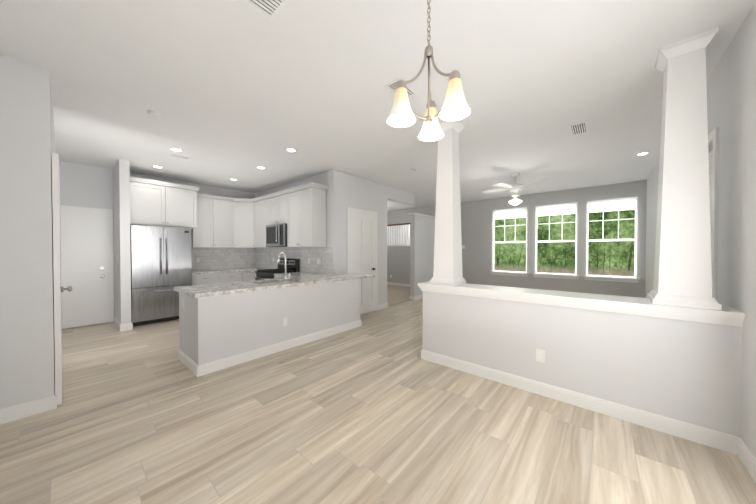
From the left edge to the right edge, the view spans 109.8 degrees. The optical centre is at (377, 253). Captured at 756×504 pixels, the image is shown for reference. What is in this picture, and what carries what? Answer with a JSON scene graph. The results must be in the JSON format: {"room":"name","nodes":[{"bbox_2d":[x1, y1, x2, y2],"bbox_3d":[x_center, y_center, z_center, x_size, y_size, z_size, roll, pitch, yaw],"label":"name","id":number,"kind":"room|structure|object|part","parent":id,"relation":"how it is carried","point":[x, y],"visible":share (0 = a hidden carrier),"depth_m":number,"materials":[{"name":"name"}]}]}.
{"room":"dining area","nodes":[
{"label":"dining area","id":0,"kind":"room"},
{"bbox_2d":[0,53,54,408],"bbox_3d":[-3.606,-0.124,2.767,1.770,2.945,0.300,1,1,40],"label":"wall","id":1,"kind":"structure","parent":0,"point":[27,341],"depth_m":2.20,"materials":[{"name":"grey paint"}]},
{"bbox_2d":[113,159,130,323],"bbox_3d":[-4.718,-0.150,4.887,0.930,2.945,0.130,1,1,40],"label":"wall","id":2,"kind":"structure","parent":0,"point":[121,224],"depth_m":4.61,"materials":[{"name":"grey paint"}]},
{"bbox_2d":[59,161,255,328],"bbox_3d":[-4.581,-0.161,5.853,0.128,2.945,3.740,1,1,40],"label":"wall","id":3,"kind":"structure","parent":0,"point":[81,185],"depth_m":5.11,"materials":[{"name":"grey paint"}]},
{"bbox_2d":[60,209,108,328],"bbox_3d":[-5.412,0.270,4.721,0.050,2.086,0.866,1,1,40],"label":"back door","id":4,"kind":"structure","parent":3,"relation":"in","point":[84,255],"depth_m":4.82,"materials":[{"name":"white metal"}]},
{"bbox_2d":[60,205,113,322],"bbox_3d":[-5.427,0.239,4.760,0.020,2.170,0.968,1,1,40],"label":"door frame","id":5,"kind":"structure","parent":3,"relation":"attached to","point":[110,266],"depth_m":5.09,"materials":[{"name":"white wood"}]},
{"bbox_2d":[52,153,71,404],"bbox_3d":[-3.135,0.227,2.643,0.854,2.223,0.110,1,1,40],"label":"door","id":6,"kind":"structure","parent":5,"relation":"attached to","point":[58,289],"depth_m":2.34,"materials":[{"name":"paint"}]},
{"bbox_2d":[130,180,169,226],"bbox_3d":[-4.583,-0.954,5.252,0.629,0.823,0.596,1,1,40],"label":"upper cabinet","id":7,"kind":"object","parent":3,"relation":"attached to","point":[149,201],"depth_m":5.05,"materials":[{"name":"paint"}]},
{"bbox_2d":[170,184,197,227],"bbox_3d":[-4.276,-0.958,5.613,0.629,0.823,0.596,1,1,40],"label":"upper cabinet","id":8,"kind":"object","parent":3,"relation":"attached to","point":[183,201],"depth_m":5.46,"materials":[{"name":"paint"}]},
{"bbox_2d":[191,196,209,247],"bbox_3d":[-4.048,-0.723,6.115,0.329,1.164,0.461,1,1,40],"label":"upper cabinet","id":9,"kind":"object","parent":3,"relation":"attached to","point":[200,236],"depth_m":5.99,"materials":[{"name":"paint"}]},
{"bbox_2d":[210,196,233,247],"bbox_3d":[-3.777,-0.727,6.408,0.362,1.164,0.580,1,1,40],"label":"upper cabinet","id":10,"kind":"object","parent":3,"relation":"attached to","point":[212,221],"depth_m":6.28,"materials":[{"name":"paint"}]},
{"bbox_2d":[230,198,253,247],"bbox_3d":[-3.318,-0.731,6.734,0.640,1.164,0.730,1,1,40],"label":"upper cabinet","id":11,"kind":"object","parent":3,"relation":"attached to","point":[243,209],"depth_m":6.54,"materials":[{"name":"paint"}]},
{"bbox_2d":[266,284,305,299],"bbox_3d":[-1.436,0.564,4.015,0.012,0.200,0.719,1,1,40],"label":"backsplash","id":12,"kind":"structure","parent":0,"relation":"attached to","point":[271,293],"depth_m":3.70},
{"bbox_2d":[0,298,755,503],"bbox_3d":[-1.387,1.376,4.679,10.100,0.100,12.000,1,1,40],"label":"floor","id":13,"kind":"structure","parent":0,"point":[374,408],"depth_m":1.95,"materials":[{"name":"brown wood"}]},
{"bbox_2d":[130,225,191,325],"bbox_3d":[-4.374,0.398,5.316,0.826,1.840,0.910,1,1,40],"label":"refrigerator","id":14,"kind":"object","parent":13,"relation":"on","point":[161,262],"visible":0.85,"depth_m":5.01,"materials":[{"name":"grey metal"}]},
{"bbox_2d":[182,272,241,311],"bbox_3d":[-3.799,0.872,6.172,0.659,0.870,1.039,1,1,40],"label":"base cabinet","id":15,"kind":"object","parent":13,"relation":"on","point":[203,277],"depth_m":5.89,"materials":[{"name":"grey paint"}]},
{"bbox_2d":[192,268,241,275],"bbox_3d":[-3.826,0.416,6.158,0.628,0.044,1.030,1,1,40],"label":"countertop","id":16,"kind":"structure","parent":15,"relation":"on","point":[221,270],"depth_m":6.23,"materials":[{"name":"grey stone"}]},
{"bbox_2d":[242,268,264,271],"bbox_3d":[-3.032,0.411,6.571,1.303,0.044,0.628,1,1,40],"label":"countertop","id":17,"kind":"structure","parent":15,"relation":"on","point":[243,269],"depth_m":6.56,"materials":[{"name":"grey stone"}]},
{"bbox_2d":[186,292,265,364],"bbox_3d":[-2.004,0.904,3.538,0.610,0.870,0.710,1,1,40],"label":"base cabinet","id":18,"kind":"object","parent":13,"relation":"on","point":[225,313],"depth_m":3.14,"materials":[{"name":"grey paint"}]},
{"bbox_2d":[174,273,369,299],"bbox_3d":[-1.338,0.439,4.262,0.840,0.044,2.956,1,1,40],"label":"countertop","id":19,"kind":"structure","parent":18,"relation":"on","point":[196,290],"depth_m":3.46,"materials":[{"name":"grey stone"}]},
{"bbox_2d":[277,252,289,281],"bbox_3d":[-1.438,0.196,4.044,0.258,0.447,0.113,1,1,40],"label":"faucet","id":20,"kind":"object","parent":19,"relation":"on","point":[285,276],"visible":1,"depth_m":3.97,"materials":[{"name":"silver metal"}]},
{"bbox_2d":[242,272,273,283],"bbox_3d":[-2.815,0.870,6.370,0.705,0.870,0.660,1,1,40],"label":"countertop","id":21,"kind":"structure","parent":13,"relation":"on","point":[250,276],"depth_m":5.95,"materials":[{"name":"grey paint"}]},
{"bbox_2d":[254,258,299,279],"bbox_3d":[-2.246,0.711,5.860,0.790,1.200,0.681,1,1,40],"label":"range","id":22,"kind":"object","parent":13,"relation":"on","point":[292,265],"visible":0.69,"depth_m":5.83,"materials":[{"name":"black metal"}]},
{"bbox_2d":[274,276,283,279],"bbox_3d":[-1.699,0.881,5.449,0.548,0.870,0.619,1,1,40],"label":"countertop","id":23,"kind":"structure","parent":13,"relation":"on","point":[275,277],"depth_m":5.15,"materials":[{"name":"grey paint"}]},
{"bbox_2d":[266,296,313,345],"bbox_3d":[-1.528,1.003,4.099,0.610,0.660,0.759,1,1,40],"label":"base cabinet","id":24,"kind":"object","parent":13,"relation":"on","point":[298,310],"depth_m":3.76,"materials":[{"name":"grey paint"}]},
{"bbox_2d":[282,317,286,325],"bbox_3d":[-1.298,0.951,3.706,0.007,0.116,0.072,1,1,40],"label":"outlet","id":25,"kind":"object","parent":24,"relation":"attached to","point":[284,321],"visible":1,"depth_m":3.70,"materials":[{"name":"white plastic"}]},
{"bbox_2d":[256,170,386,314],"bbox_3d":[-1.600,-0.173,6.864,3.360,2.945,1.678,1,1,40],"label":"wall block","id":26,"kind":"object","parent":13,"relation":"on","point":[344,191],"visible":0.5,"depth_m":5.60,"materials":[{"name":"grey paint"}]},
{"bbox_2d":[254,196,281,247],"bbox_3d":[-2.702,-0.727,6.446,0.868,1.164,0.370,1,1,40],"label":"upper cabinet","id":27,"kind":"object","parent":26,"relation":"attached to","point":[261,206],"depth_m":6.33,"materials":[{"name":"paint"}]},
{"bbox_2d":[270,196,273,224],"bbox_3d":[-2.231,-0.976,6.069,0.456,0.658,0.329,1,1,40],"label":"upper cabinet","id":28,"kind":"object","parent":26,"relation":"attached to","point":[271,197],"depth_m":6.00,"materials":[{"name":"paint"}]},
{"bbox_2d":[266,223,286,246],"bbox_3d":[-2.147,-0.399,5.917,0.766,0.482,0.467,1,1,40],"label":"microwave","id":29,"kind":"object","parent":26,"relation":"attached to","point":[276,235],"visible":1,"depth_m":5.70,"materials":[{"name":"grey metal"}]},
{"bbox_2d":[274,192,285,223],"bbox_3d":[-1.976,-0.973,5.853,0.456,0.658,0.329,1,1,40],"label":"upper cabinet","id":30,"kind":"object","parent":26,"relation":"attached to","point":[279,197],"depth_m":5.77,"materials":[{"name":"paint"}]},
{"bbox_2d":[286,188,297,246],"bbox_3d":[-1.637,-0.717,5.568,0.557,1.164,0.329,1,1,40],"label":"upper cabinet","id":31,"kind":"object","parent":26,"relation":"attached to","point":[292,196],"depth_m":5.47,"materials":[{"name":"paint"}]},
{"bbox_2d":[298,184,325,246],"bbox_3d":[-1.328,-0.714,5.306,0.496,1.164,0.329,1,1,40],"label":"upper cabinet","id":32,"kind":"object","parent":26,"relation":"attached to","point":[311,199],"depth_m":5.15,"materials":[{"name":"paint"}]},
{"bbox_2d":[347,207,377,310],"bbox_3d":[-0.323,0.182,5.762,0.020,2.260,0.940,1,1,40],"label":"door frame","id":33,"kind":"structure","parent":13,"relation":"on","point":[348,209],"depth_m":5.72,"materials":[{"name":"white wood"}]},
{"bbox_2d":[350,211,375,313],"bbox_3d":[-0.303,0.213,5.745,0.068,2.176,0.806,1,1,40],"label":"pantry door","id":34,"kind":"structure","parent":33,"relation":"attached to","point":[362,243],"depth_m":5.79,"materials":[{"name":"white"}]},
{"bbox_3d":[-1.031,0.890,4.730,0.671,0.870,0.849,1,1,40],"label":"base cabinet","id":35,"kind":"object","parent":13,"relation":"on","visible":0},
{"bbox_2d":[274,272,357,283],"bbox_3d":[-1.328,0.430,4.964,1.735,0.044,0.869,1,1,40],"label":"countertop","id":36,"kind":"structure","parent":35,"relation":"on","point":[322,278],"depth_m":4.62,"materials":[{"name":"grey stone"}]},
{"bbox_2d":[0,0,755,210],"bbox_3d":[-1.030,-1.674,5.061,10.100,0.100,13.100,1,1,40],"label":"ceiling","id":37,"kind":"structure","parent":0,"point":[240,90],"depth_m":2.48,"materials":[{"name":"white paint"}]},
{"bbox_2d":[147,110,160,117],"bbox_3d":[-2.538,-1.583,3.010,0.124,0.032,0.124,1,1,40],"label":"smoke detector","id":38,"kind":"object","parent":37,"relation":"attached to","point":[152,113],"visible":1,"depth_m":2.99,"materials":[{"name":"white plastic"}]},
{"bbox_2d":[169,147,182,151],"bbox_3d":[-3.115,-1.606,4.102,0.176,0.011,0.176,1,1,40],"label":"recessed light","id":39,"kind":"object","parent":37,"relation":"in","point":[175,149],"visible":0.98,"depth_m":4.10,"materials":[{"name":"white"}]},
{"bbox_2d":[169,154,189,159],"bbox_3d":[-3.298,-1.610,4.417,0.140,0.012,0.260,1,1,40],"label":"ceiling vent","id":40,"kind":"object","parent":37,"relation":"in","point":[179,156],"visible":0.98,"depth_m":4.39,"materials":[{"name":"grey metal"}]},
{"bbox_2d":[242,0,288,19],"bbox_3d":[-0.720,-1.575,1.583,0.280,0.013,0.320,1,1,40],"label":"ceiling vent","id":41,"kind":"object","parent":37,"relation":"in","point":[270,9],"visible":1,"depth_m":1.69,"materials":[{"name":"grey metal"}]},
{"bbox_2d":[285,148,296,151],"bbox_3d":[-1.347,-1.606,4.112,0.176,0.011,0.176,1,1,40],"label":"recessed light","id":42,"kind":"object","parent":37,"relation":"in","point":[290,149],"visible":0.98,"depth_m":4.10,"materials":[{"name":"white"}]},
{"bbox_2d":[385,79,416,97],"bbox_3d":[0.229,-1.587,2.575,0.160,0.013,0.300,1,1,40],"label":"ceiling vent","id":43,"kind":"object","parent":37,"relation":"in","point":[391,86],"visible":0.5,"depth_m":2.55,"materials":[{"name":"grey metal"}]},
{"bbox_2d":[387,0,469,140],"bbox_3d":[0.331,-1.173,1.546,0.432,0.816,0.457,1,1,40],"label":"chandelier","id":44,"kind":"object","parent":37,"relation":"hanging from","point":[428,53],"depth_m":1.52,"materials":[{"name":"white glass"}]},
{"bbox_3d":[0.134,-0.852,1.525,0.164,0.176,0.164,1,1,40],"label":"chandelier shade","id":45,"kind":"part","parent":44,"relation":"part of","materials":[{"name":"white glass"}]},
{"bbox_3d":[0.345,-0.855,1.730,0.164,0.176,0.164,1,1,40],"label":"chandelier shade","id":46,"kind":"part","parent":44,"relation":"part of","materials":[{"name":"white glass"}]},
{"bbox_3d":[0.417,-0.851,1.444,0.164,0.176,0.164,1,1,40],"label":"chandelier shade","id":47,"kind":"part","parent":44,"relation":"part of","materials":[{"name":"white glass"}]},
{"bbox_2d":[481,173,550,204],"bbox_3d":[2.776,-1.313,5.434,1.248,0.631,1.298,1,1,40],"label":"ceiling fan","id":48,"kind":"object","parent":37,"relation":"hanging from","point":[515,189],"visible":1,"depth_m":5.36,"materials":[{"name":"white plastic"}]},
{"bbox_2d":[569,121,587,135],"bbox_3d":[2.573,-1.598,3.404,0.180,0.012,0.360,1,1,40],"label":"ceiling vent","id":49,"kind":"object","parent":37,"relation":"in","point":[578,128],"visible":1,"depth_m":3.38,"materials":[{"name":"grey metal"}]},
{"bbox_2d":[635,152,649,155],"bbox_3d":[4.263,-1.608,4.275,0.176,0.011,0.176,1,1,40],"label":"recessed light","id":50,"kind":"object","parent":37,"relation":"in","point":[642,153],"visible":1,"depth_m":4.27,"materials":[{"name":"white"}]},
{"bbox_2d":[387,285,410,305],"bbox_3d":[0.233,1.261,9.456,3.780,0.014,4.620,1,1,40],"label":"floor","id":51,"kind":"structure","parent":0,"point":[397,295],"depth_m":8.27,"materials":[{"name":"beige wood"}]},
{"bbox_2d":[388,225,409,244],"bbox_3d":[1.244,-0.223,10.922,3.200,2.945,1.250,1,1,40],"label":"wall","id":52,"kind":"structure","parent":0,"point":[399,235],"depth_m":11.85,"materials":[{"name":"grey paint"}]},
{"bbox_2d":[387,186,414,205],"bbox_3d":[0.565,-1.494,6.910,0.140,0.305,1.220,1,1,40],"label":"header beam","id":53,"kind":"structure","parent":0,"point":[400,196],"depth_m":6.82,"materials":[{"name":"grey paint"}]},
{"bbox_2d":[408,213,434,295],"bbox_3d":[1.627,0.071,8.179,0.220,2.425,2.140,1,1,40],"label":"wall","id":54,"kind":"structure","parent":0,"point":[422,232],"depth_m":7.59,"materials":[{"name":"grey paint"}]},
{"bbox_2d":[387,180,646,297],"bbox_3d":[2.749,-0.196,8.724,8.780,2.945,0.150,1,1,40],"label":"wall","id":55,"kind":"structure","parent":0,"point":[477,236],"depth_m":7.36,"materials":[{"name":"grey paint"}]},
{"bbox_2d":[387,223,409,245],"bbox_3d":[0.791,-0.729,10.382,2.600,0.866,0.150,1,1,40],"label":"vertical blinds","id":56,"kind":"object","parent":55,"relation":"attached to","point":[403,224],"visible":0.29,"depth_m":10.35,"materials":[{"name":"white plastic"}]},
{"bbox_2d":[490,207,528,276],"bbox_3d":[3.829,-0.339,7.746,1.020,1.944,0.190,1,1,40],"label":"living room window","id":57,"kind":"structure","parent":55,"relation":"in","point":[509,273],"depth_m":7.74,"materials":[{"name":"white plastic"}]},
{"bbox_2d":[533,202,578,278],"bbox_3d":[4.686,-0.330,7.017,1.010,1.944,0.190,1,1,40],"label":"living room window","id":58,"kind":"structure","parent":55,"relation":"in","point":[556,275],"depth_m":6.98,"materials":[{"name":"white plastic"}]},
{"bbox_2d":[584,197,639,282],"bbox_3d":[5.524,-0.321,6.305,0.990,1.944,0.190,1,1,40],"label":"living room window","id":59,"kind":"structure","parent":55,"relation":"in","point":[633,279],"depth_m":6.26,"materials":[{"name":"white plastic"}]},
{"bbox_2d":[418,281,744,436],"bbox_3d":[1.590,0.866,2.720,2.515,0.967,0.390,1,1,40],"label":"wall","id":60,"kind":"structure","parent":0,"point":[679,363],"depth_m":2.25,"materials":[{"name":"grey paint"}]},
{"bbox_2d":[0,282,755,482],"bbox_3d":[-0.043,1.282,3.418,11.180,0.118,11.580,1,1,40],"label":"baseboard","id":61,"kind":"structure","parent":60,"relation":"attached to","point":[736,445],"depth_m":2.36,"materials":[{"name":"white wood"}]},
{"bbox_2d":[430,120,465,285],"bbox_3d":[0.881,-0.614,3.331,0.335,1.978,0.335,1,1,40],"label":"column","id":62,"kind":"structure","parent":60,"relation":"on","point":[447,270],"depth_m":3.24,"materials":[{"name":"white paint"}]},
{"bbox_2d":[536,349,544,362],"bbox_3d":[1.557,0.979,2.548,0.072,0.116,0.007,1,1,40],"label":"outlet","id":63,"kind":"object","parent":60,"relation":"attached to","point":[540,355],"visible":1,"depth_m":2.54,"materials":[{"name":"white plastic"}]},
{"bbox_2d":[647,27,720,309],"bbox_3d":[2.367,-0.599,2.069,0.335,1.978,0.335,1,1,40],"label":"column","id":64,"kind":"structure","parent":60,"relation":"on","point":[682,270],"depth_m":1.98,"materials":[{"name":"white paint"}]},
{"bbox_2d":[645,2,755,457],"bbox_3d":[2.261,-0.108,1.463,0.120,2.945,11.850,1,1,40],"label":"wall","id":65,"kind":"structure","parent":0,"point":[731,97],"depth_m":1.86,"materials":[{"name":"grey paint"}]},
{"bbox_2d":[708,127,718,299],"bbox_3d":[3.165,-0.224,2.596,0.130,1.650,1.150,1,1,40],"label":"window","id":66,"kind":"structure","parent":65,"relation":"in","point":[713,137],"depth_m":2.21,"materials":[{"name":"white"}]},
{"label":"outside","id":67,"kind":"structure","parent":0,"visible":0},
{"bbox_2d":[495,200,634,275],"bbox_3d":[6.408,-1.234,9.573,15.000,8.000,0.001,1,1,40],"label":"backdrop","id":68,"kind":"structure","parent":67,"point":[614,258],"depth_m":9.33,"materials":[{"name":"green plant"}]}
]}

